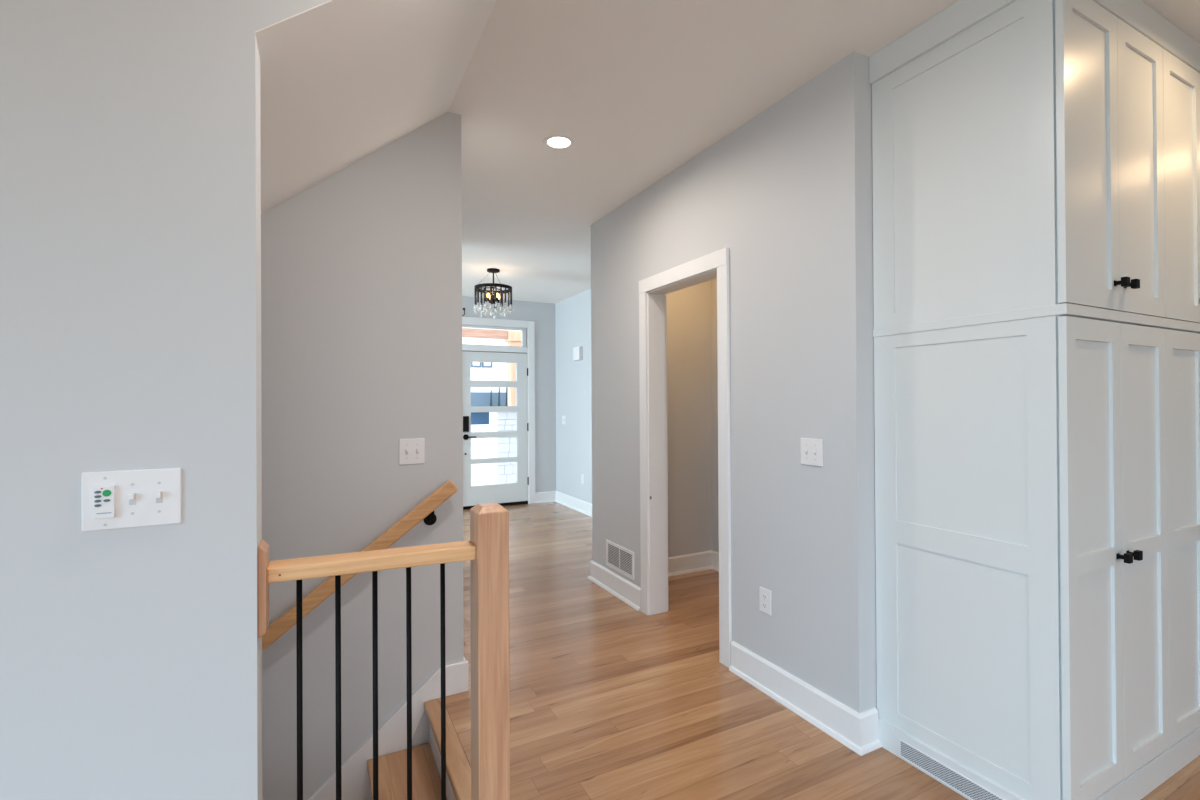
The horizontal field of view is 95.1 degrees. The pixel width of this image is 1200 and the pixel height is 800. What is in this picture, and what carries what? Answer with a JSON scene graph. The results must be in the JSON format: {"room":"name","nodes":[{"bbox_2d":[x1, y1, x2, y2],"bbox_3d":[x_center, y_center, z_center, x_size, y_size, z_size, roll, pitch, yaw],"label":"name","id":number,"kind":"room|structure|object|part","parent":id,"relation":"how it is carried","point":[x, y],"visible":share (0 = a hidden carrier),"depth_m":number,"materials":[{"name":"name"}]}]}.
{"room":"house hallway","nodes":[
{"label":"house hallway","id":0,"kind":"room"},
{"bbox_2d":[0,0,328,799],"bbox_3d":[-2.002,1.357,0.674,4.038,5.440,0.119,0,0,-27],"label":"wall","id":1,"kind":"structure","parent":0,"point":[131,658],"depth_m":1.14,"materials":[{"name":"white paint"}]},
{"bbox_2d":[81,468,180,531],"bbox_3d":[-0.967,0.205,1.134,0.162,0.119,0.018,0,0,-27],"label":"switch plate","id":2,"kind":"object","parent":1,"relation":"attached to","point":[146,497],"visible":1,"depth_m":1.14,"materials":[{"name":"white plastic"}]},
{"bbox_2d":[261,112,463,799],"bbox_3d":[-2.459,1.365,1.753,4.005,5.440,0.124,0,0,-27],"label":"wall","id":3,"kind":"structure","parent":0,"point":[361,268],"depth_m":2.41,"materials":[{"name":"white paint"}]},
{"bbox_2d":[262,480,457,651],"bbox_3d":[-1.851,1.382,1.938,2.668,2.020,0.099,0,0,-27],"label":"wall handrail","id":4,"kind":"object","parent":3,"relation":"attached to","point":[424,511],"visible":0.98,"depth_m":2.35,"materials":[{"name":"brown wood"}]},
{"bbox_2d":[399,438,424,464],"bbox_3d":[-0.856,0.235,2.500,0.111,0.117,0.018,0,0,-27],"label":"switch plate","id":5,"kind":"object","parent":3,"relation":"attached to","point":[411,451],"visible":1,"depth_m":2.50,"materials":[{"name":"white plastic"}]},
{"bbox_2d":[255,0,495,213],"bbox_3d":[-2.201,0.149,1.170,3.942,3.258,1.166,0,0,-27],"label":"ceiling","id":6,"kind":"structure","parent":0,"point":[341,81],"depth_m":1.79,"materials":[{"name":"white paint"}]},
{"bbox_2d":[462,296,555,492],"bbox_3d":[-3.270,0.041,6.337,6.135,2.740,0.138,0,0,-27],"label":"wall","id":7,"kind":"structure","parent":0,"point":[542,314],"depth_m":7.53,"materials":[{"name":"white paint"}]},
{"bbox_2d":[462,325,526,346],"bbox_3d":[-1.706,-0.839,7.115,1.575,0.262,0.050,0,0,-27],"label":"window","id":8,"kind":"structure","parent":7,"relation":"in","point":[523,330],"depth_m":7.33,"materials":[{"name":"white paint"}]},
{"bbox_2d":[462,351,528,508],"bbox_3d":[-1.371,0.385,7.224,0.917,2.026,0.104,0,0,-27],"label":"door","id":9,"kind":"structure","parent":7,"relation":"in","point":[506,493],"depth_m":7.25,"materials":[{"name":"white paint"}]},
{"bbox_3d":[-1.673,0.477,7.045,0.158,0.072,0.060,0,0,-27],"label":"lever handle","id":10,"kind":"part","parent":9,"relation":"part of","materials":[{"name":"black metal"}]},
{"bbox_2d":[462,317,534,503],"bbox_3d":[-1.686,0.169,7.113,1.742,2.472,0.118,0,0,-27],"label":"trim","id":11,"kind":"structure","parent":7,"relation":"attached to","point":[530,349],"depth_m":7.42,"materials":[{"name":"white paint"}]},
{"bbox_2d":[535,491,555,502],"bbox_3d":[-0.739,1.331,7.525,0.313,0.142,0.030,0,0,-27],"label":"baseboard","id":12,"kind":"structure","parent":7,"relation":"attached to","point":[550,496],"depth_m":7.52,"materials":[{"name":"white paint"}]},
{"bbox_2d":[555,289,591,503],"bbox_3d":[0.177,0.020,6.199,0.120,2.740,3.242,0,0,-27],"label":"wall","id":13,"kind":"structure","parent":0,"point":[572,314],"depth_m":7.08,"materials":[{"name":"white paint"}]},
{"bbox_2d":[562,416,565,423],"bbox_3d":[-0.488,0.267,7.350,0.018,0.114,0.117,0,0,-27],"label":"switch plate","id":14,"kind":"object","parent":13,"relation":"attached to","point":[563,417],"visible":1,"depth_m":7.35,"materials":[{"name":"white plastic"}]},
{"bbox_2d":[555,491,591,516],"bbox_3d":[0.110,1.319,6.172,0.030,0.142,3.212,0,0,-27],"label":"baseboard","id":15,"kind":"structure","parent":13,"relation":"attached to","point":[584,507],"depth_m":7.03,"materials":[{"name":"white paint"}]},
{"bbox_2d":[573,346,582,360],"bbox_3d":[-0.277,-0.582,6.894,0.053,0.165,0.185,0,0,-27],"label":"door chime","id":16,"kind":"object","parent":13,"relation":"attached to","point":[577,351],"visible":1,"depth_m":6.84,"materials":[{"name":"white plastic"}]},
{"bbox_2d":[666,278,718,556],"bbox_3d":[1.017,0.003,3.550,1.031,2.740,2.240,0,0,-27],"label":"wall","id":17,"kind":"structure","parent":0,"point":[692,367],"depth_m":4.43,"materials":[{"name":"white paint"}]},
{"bbox_2d":[668,550,712,576],"bbox_3d":[0.545,1.308,4.304,0.868,0.142,0.030,0,0,-27],"label":"baseboard","id":18,"kind":"structure","parent":17,"relation":"attached to","point":[700,561],"depth_m":4.39,"materials":[{"name":"white paint"}]},
{"bbox_2d":[712,551,718,571],"bbox_3d":[1.368,1.301,3.613,0.030,0.142,2.010,0,0,-27],"label":"baseboard","id":19,"kind":"structure","parent":17,"relation":"attached to","point":[715,555],"depth_m":4.45,"materials":[{"name":"white paint"}]},
{"bbox_2d":[591,51,876,712],"bbox_3d":[2.308,-0.001,4.142,4.124,2.740,2.360,0,0,-27],"label":"wall","id":20,"kind":"structure","parent":0,"point":[788,192],"depth_m":2.49,"materials":[{"name":"white paint"}]},
{"bbox_2d":[587,560,640,610],"bbox_3d":[0.089,1.309,3.929,0.030,0.142,0.765,0,0,-27],"label":"baseboard","id":21,"kind":"structure","parent":20,"relation":"attached to","point":[623,589],"depth_m":3.87,"materials":[{"name":"white paint"}]},
{"bbox_2d":[606,540,633,579],"bbox_3d":[0.138,1.117,3.856,0.008,0.185,0.395,0,0,-27],"label":"air vent","id":22,"kind":"object","parent":20,"relation":"in","point":[621,559],"visible":1,"depth_m":3.85,"materials":[{"name":"white plastic"}]},
{"bbox_2d":[639,247,731,667],"bbox_3d":[0.529,0.298,3.231,0.166,2.154,0.869,0,0,-27],"label":"trim","id":23,"kind":"structure","parent":20,"relation":"attached to","point":[653,290],"depth_m":3.52,"materials":[{"name":"white paint"}]},
{"bbox_2d":[759,587,771,614],"bbox_3d":[0.781,0.949,2.594,0.008,0.115,0.075,0,0,-27],"label":"wall outlet","id":24,"kind":"object","parent":20,"relation":"attached to","point":[764,594],"visible":1,"depth_m":2.59,"materials":[{"name":"white plastic"}]},
{"bbox_2d":[729,641,860,755],"bbox_3d":[0.841,1.298,2.454,0.030,0.142,0.765,0,0,-27],"label":"baseboard","id":25,"kind":"structure","parent":20,"relation":"attached to","point":[831,716],"depth_m":2.40,"materials":[{"name":"white paint"}]},
{"bbox_2d":[800,438,822,466],"bbox_3d":[0.900,0.222,2.346,0.018,0.114,0.117,0,0,-27],"label":"switch plate","id":26,"kind":"object","parent":20,"relation":"attached to","point":[811,449],"visible":1,"depth_m":2.34,"materials":[{"name":"white plastic"}]},
{"bbox_2d":[859,707,881,755],"bbox_3d":[1.048,1.296,2.147,0.120,0.142,0.030,0,0,-27],"label":"baseboard","id":27,"kind":"structure","parent":20,"relation":"attached to","point":[869,742],"depth_m":2.15,"materials":[{"name":"white paint"}]},
{"bbox_2d":[446,502,1199,799],"bbox_3d":[0.326,1.496,2.232,9.400,0.250,10.500,0,0,-27],"label":"floor","id":28,"kind":"structure","parent":0,"point":[610,699],"depth_m":2.42,"materials":[{"name":"brown wood"}]},
{"bbox_2d":[258,502,509,799],"bbox_3d":[-0.535,0.833,1.427,0.595,1.078,0.090,0,0,-27],"label":"stair railing","id":29,"kind":"object","parent":28,"relation":"on","point":[487,550],"visible":1,"depth_m":1.49,"materials":[{"name":"brown wood"}]},
{"bbox_3d":[-0.573,0.415,1.421,0.492,0.047,0.073,0,0,-27],"label":"handrail","id":30,"kind":"part","parent":29,"relation":"part of","materials":[{"name":"brown wood"}]},
{"bbox_3d":[-0.309,0.833,1.541,0.088,1.078,0.087,0,0,-27],"label":"newel post","id":31,"kind":"part","parent":29,"relation":"part of","materials":[{"name":"brown wood"}]},
{"bbox_2d":[874,316,1199,799],"bbox_3d":[1.870,0.554,2.211,1.406,1.617,0.672,0,0,-27],"label":"pantry cabinet","id":32,"kind":"object","parent":28,"relation":"on","point":[1037,480],"visible":0.98,"depth_m":1.85,"materials":[{"name":"white paint"}]},
{"bbox_2d":[900,739,1004,799],"bbox_3d":[1.246,1.323,1.888,0.004,0.065,0.456,0,0,-27],"label":"grille","id":33,"kind":"object","parent":32,"relation":"attached to","point":[943,773],"visible":1,"depth_m":1.94,"materials":[{"name":"grey metal"}]},
{"bbox_3d":[1.245,0.556,1.925,0.012,1.617,0.609,0,0,-27],"label":"panel","id":34,"kind":"part","parent":32,"relation":"part of","materials":[{"name":"white paint"}]},
{"bbox_2d":[869,0,1199,336],"bbox_3d":[1.860,-0.816,2.216,1.410,1.122,0.672,0,0,-27],"label":"pantry cabinet","id":35,"kind":"object","parent":32,"relation":"on","point":[1031,158],"visible":0.95,"depth_m":1.86,"materials":[{"name":"white paint"}]},
{"bbox_3d":[1.237,-0.794,1.931,0.012,1.083,0.609,0,0,-27],"label":"panel","id":36,"kind":"part","parent":35,"relation":"part of","materials":[{"name":"white paint"}]},
{"bbox_3d":[1.861,-0.272,2.230,1.400,0.032,0.640,0,0,-27],"label":"ledge moulding","id":37,"kind":"part","parent":35,"relation":"part of","materials":[{"name":"white paint"}]},
{"bbox_3d":[1.532,-0.771,1.721,0.347,0.958,0.020,0,0,-27],"label":"door","id":38,"kind":"part","parent":35,"relation":"part of","materials":[{"name":"white paint"}]},
{"bbox_3d":[1.671,-0.377,1.758,0.025,0.029,0.034,0,0,-27],"label":"knob","id":39,"kind":"part","parent":35,"relation":"part of","materials":[{"name":"black metal"}]},
{"bbox_3d":[1.734,-0.377,1.790,0.025,0.029,0.034,0,0,-27],"label":"knob","id":40,"kind":"part","parent":35,"relation":"part of","materials":[{"name":"black metal"}]},
{"bbox_3d":[1.845,-0.772,1.880,0.350,0.958,0.020,0,0,-27],"label":"door","id":41,"kind":"part","parent":35,"relation":"part of","materials":[{"name":"white paint"}]},
{"bbox_3d":[2.158,-0.773,2.040,0.350,0.958,0.020,0,0,-27],"label":"door","id":42,"kind":"part","parent":35,"relation":"part of","materials":[{"name":"white paint"}]},
{"bbox_3d":[1.863,1.311,2.229,1.406,0.103,0.623,0,0,-27],"label":"board","id":43,"kind":"part","parent":32,"relation":"part of","materials":[{"name":"white paint"}]},
{"bbox_3d":[1.540,0.489,1.715,0.347,1.479,0.020,0,0,-27],"label":"door","id":44,"kind":"part","parent":32,"relation":"part of","materials":[{"name":"white paint"}]},
{"bbox_3d":[1.676,0.503,1.754,0.025,0.029,0.034,0,0,-27],"label":"knob","id":45,"kind":"part","parent":32,"relation":"part of","materials":[{"name":"black metal"}]},
{"bbox_3d":[1.739,0.503,1.786,0.025,0.029,0.034,0,0,-27],"label":"knob","id":46,"kind":"part","parent":32,"relation":"part of","materials":[{"name":"black metal"}]},
{"bbox_3d":[1.852,0.488,1.874,0.350,1.479,0.020,0,0,-27],"label":"door","id":47,"kind":"part","parent":32,"relation":"part of","materials":[{"name":"white paint"}]},
{"bbox_3d":[2.165,0.487,2.034,0.350,1.479,0.020,0,0,-27],"label":"door","id":48,"kind":"part","parent":32,"relation":"part of","materials":[{"name":"white paint"}]},
{"bbox_2d":[448,0,1199,303],"bbox_3d":[0.309,-1.444,2.245,9.600,0.150,10.700,0,0,-27],"label":"ceiling","id":49,"kind":"structure","parent":0,"point":[640,89],"depth_m":2.43,"materials":[{"name":"white paint"}]},
{"bbox_2d":[474,268,512,318],"bbox_3d":[-1.098,-1.098,5.658,0.399,0.494,0.397,0,0,-27],"label":"chandelier","id":50,"kind":"object","parent":49,"relation":"hanging from","point":[493,296],"visible":1,"depth_m":5.59,"materials":[{"name":"black metal"}]},
{"bbox_3d":[-1.190,-1.052,5.498,0.013,0.167,0.013,-1,0,40],"label":"glass rod","id":51,"kind":"part","parent":50,"relation":"part of","materials":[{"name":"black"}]},
{"bbox_3d":[-1.089,-1.052,5.540,0.013,0.167,0.013,0,0,-5],"label":"glass rod","id":52,"kind":"part","parent":50,"relation":"part of","materials":[{"name":"black"}]},
{"bbox_3d":[-1.098,-1.156,5.658,0.052,0.322,0.052,0,0,-27],"label":"stem","id":53,"kind":"part","parent":50,"relation":"part of","materials":[{"name":"black metal"}]},
{"bbox_3d":[-1.038,-1.059,5.483,0.013,0.155,0.013,0,0,-5],"label":"glass rod","id":54,"kind":"part","parent":50,"relation":"part of","materials":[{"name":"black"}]},
{"bbox_3d":[-0.927,-1.053,5.588,0.013,0.167,0.013,-1,0,40],"label":"glass rod","id":55,"kind":"part","parent":50,"relation":"part of","materials":[{"name":"black"}]},
{"bbox_2d":[543,134,573,149],"bbox_3d":[-0.217,-1.361,2.900,0.164,0.006,0.164,0,0,-27],"label":"recessed light","id":56,"kind":"object","parent":49,"relation":"in","point":[557,141],"visible":1,"depth_m":2.89,"materials":[{"name":"white plastic"}]},
{"label":"outside","id":57,"kind":"structure","parent":0,"visible":0},
{"bbox_2d":[471,475,489,485],"bbox_3d":[-3.146,1.594,8.375,10.000,0.250,3.400,0,0,-27],"label":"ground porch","id":58,"kind":"structure","parent":57,"point":[485,479],"depth_m":10.03,"materials":[{"name":"white concrete"}]},
{"bbox_2d":[489,412,515,483],"bbox_3d":[-1.450,0.794,9.358,0.800,1.340,0.560,0,0,-27],"label":"stone pier","id":59,"kind":"structure","parent":58,"relation":"on","point":[505,472],"depth_m":9.06,"materials":[{"name":"white"}]},
{"bbox_2d":[504,331,521,405],"bbox_3d":[-1.442,-0.518,9.372,0.305,1.285,0.280,0,0,-27],"label":"porch post","id":60,"kind":"object","parent":59,"relation":"on","point":[514,337],"visible":0.43,"depth_m":9.26,"materials":[{"name":"brown wood"}]},
{"bbox_2d":[462,328,507,338],"bbox_3d":[-4.176,-1.094,7.981,5.823,0.139,0.140,0,0,-27],"label":"beam","id":61,"kind":"structure","parent":60,"relation":"attached to","point":[466,332],"depth_m":9.07,"materials":[{"name":"brown wood"}]},
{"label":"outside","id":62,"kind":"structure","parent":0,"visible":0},
{"bbox_2d":[471,442,489,475],"bbox_3d":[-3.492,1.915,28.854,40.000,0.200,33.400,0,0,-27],"label":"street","id":63,"kind":"structure","parent":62,"point":[478,449],"depth_m":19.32,"materials":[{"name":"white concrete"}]},
{"bbox_2d":[471,424,489,441],"bbox_3d":[-9.171,1.444,21.609,11.300,0.740,0.150,0,0,-27],"label":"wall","id":64,"kind":"structure","parent":63,"relation":"on","point":[484,427],"depth_m":23.59,"materials":[{"name":"white"}]},
{"bbox_2d":[462,327,516,424],"bbox_3d":[-6.993,-3.124,26.881,20.800,9.900,7.400,0,0,-27],"label":"house","id":65,"kind":"structure","parent":63,"relation":"on","point":[481,371],"depth_m":24.58,"materials":[{"name":"white"}]},
{"bbox_3d":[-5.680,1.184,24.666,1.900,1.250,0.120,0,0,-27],"label":"garage door","id":66,"kind":"part","parent":65,"relation":"part of","materials":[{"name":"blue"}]},
{"bbox_2d":[498,387,500,405],"bbox_3d":[-4.454,0.592,24.311,0.294,2.415,0.294,0,0,-27],"label":"evergreen shrub","id":67,"kind":"object","parent":63,"relation":"on","point":[499,404],"visible":0.27,"depth_m":24.28,"materials":[{"name":"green plant"}]},
{"bbox_2d":[505,387,507,405],"bbox_3d":[-4.143,0.469,24.448,0.294,2.659,0.294,0,0,-27],"label":"evergreen shrub","id":68,"kind":"object","parent":63,"relation":"on","point":[506,387],"visible":0.36,"depth_m":24.41,"materials":[{"name":"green plant"}]},
{"bbox_3d":[-2.224,4.131,1.195,3.900,0.100,1.047,0,0,-27],"label":"floor","id":69,"kind":"structure","parent":0,"visible":0},
{"bbox_2d":[308,661,470,799],"bbox_3d":[-1.821,2.751,1.411,3.223,3.017,1.047,0,0,-27],"label":"staircase","id":70,"kind":"structure","parent":69,"relation":"on","point":[357,771],"depth_m":2.37,"materials":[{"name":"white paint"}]},
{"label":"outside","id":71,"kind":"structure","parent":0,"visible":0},
{"bbox_2d":[471,456,489,475],"bbox_3d":[-4.135,1.746,14.493,2.800,0.015,4.400,0,0,-27],"label":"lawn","id":72,"kind":"structure","parent":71,"point":[476,469],"depth_m":13.85,"materials":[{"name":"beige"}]}
]}

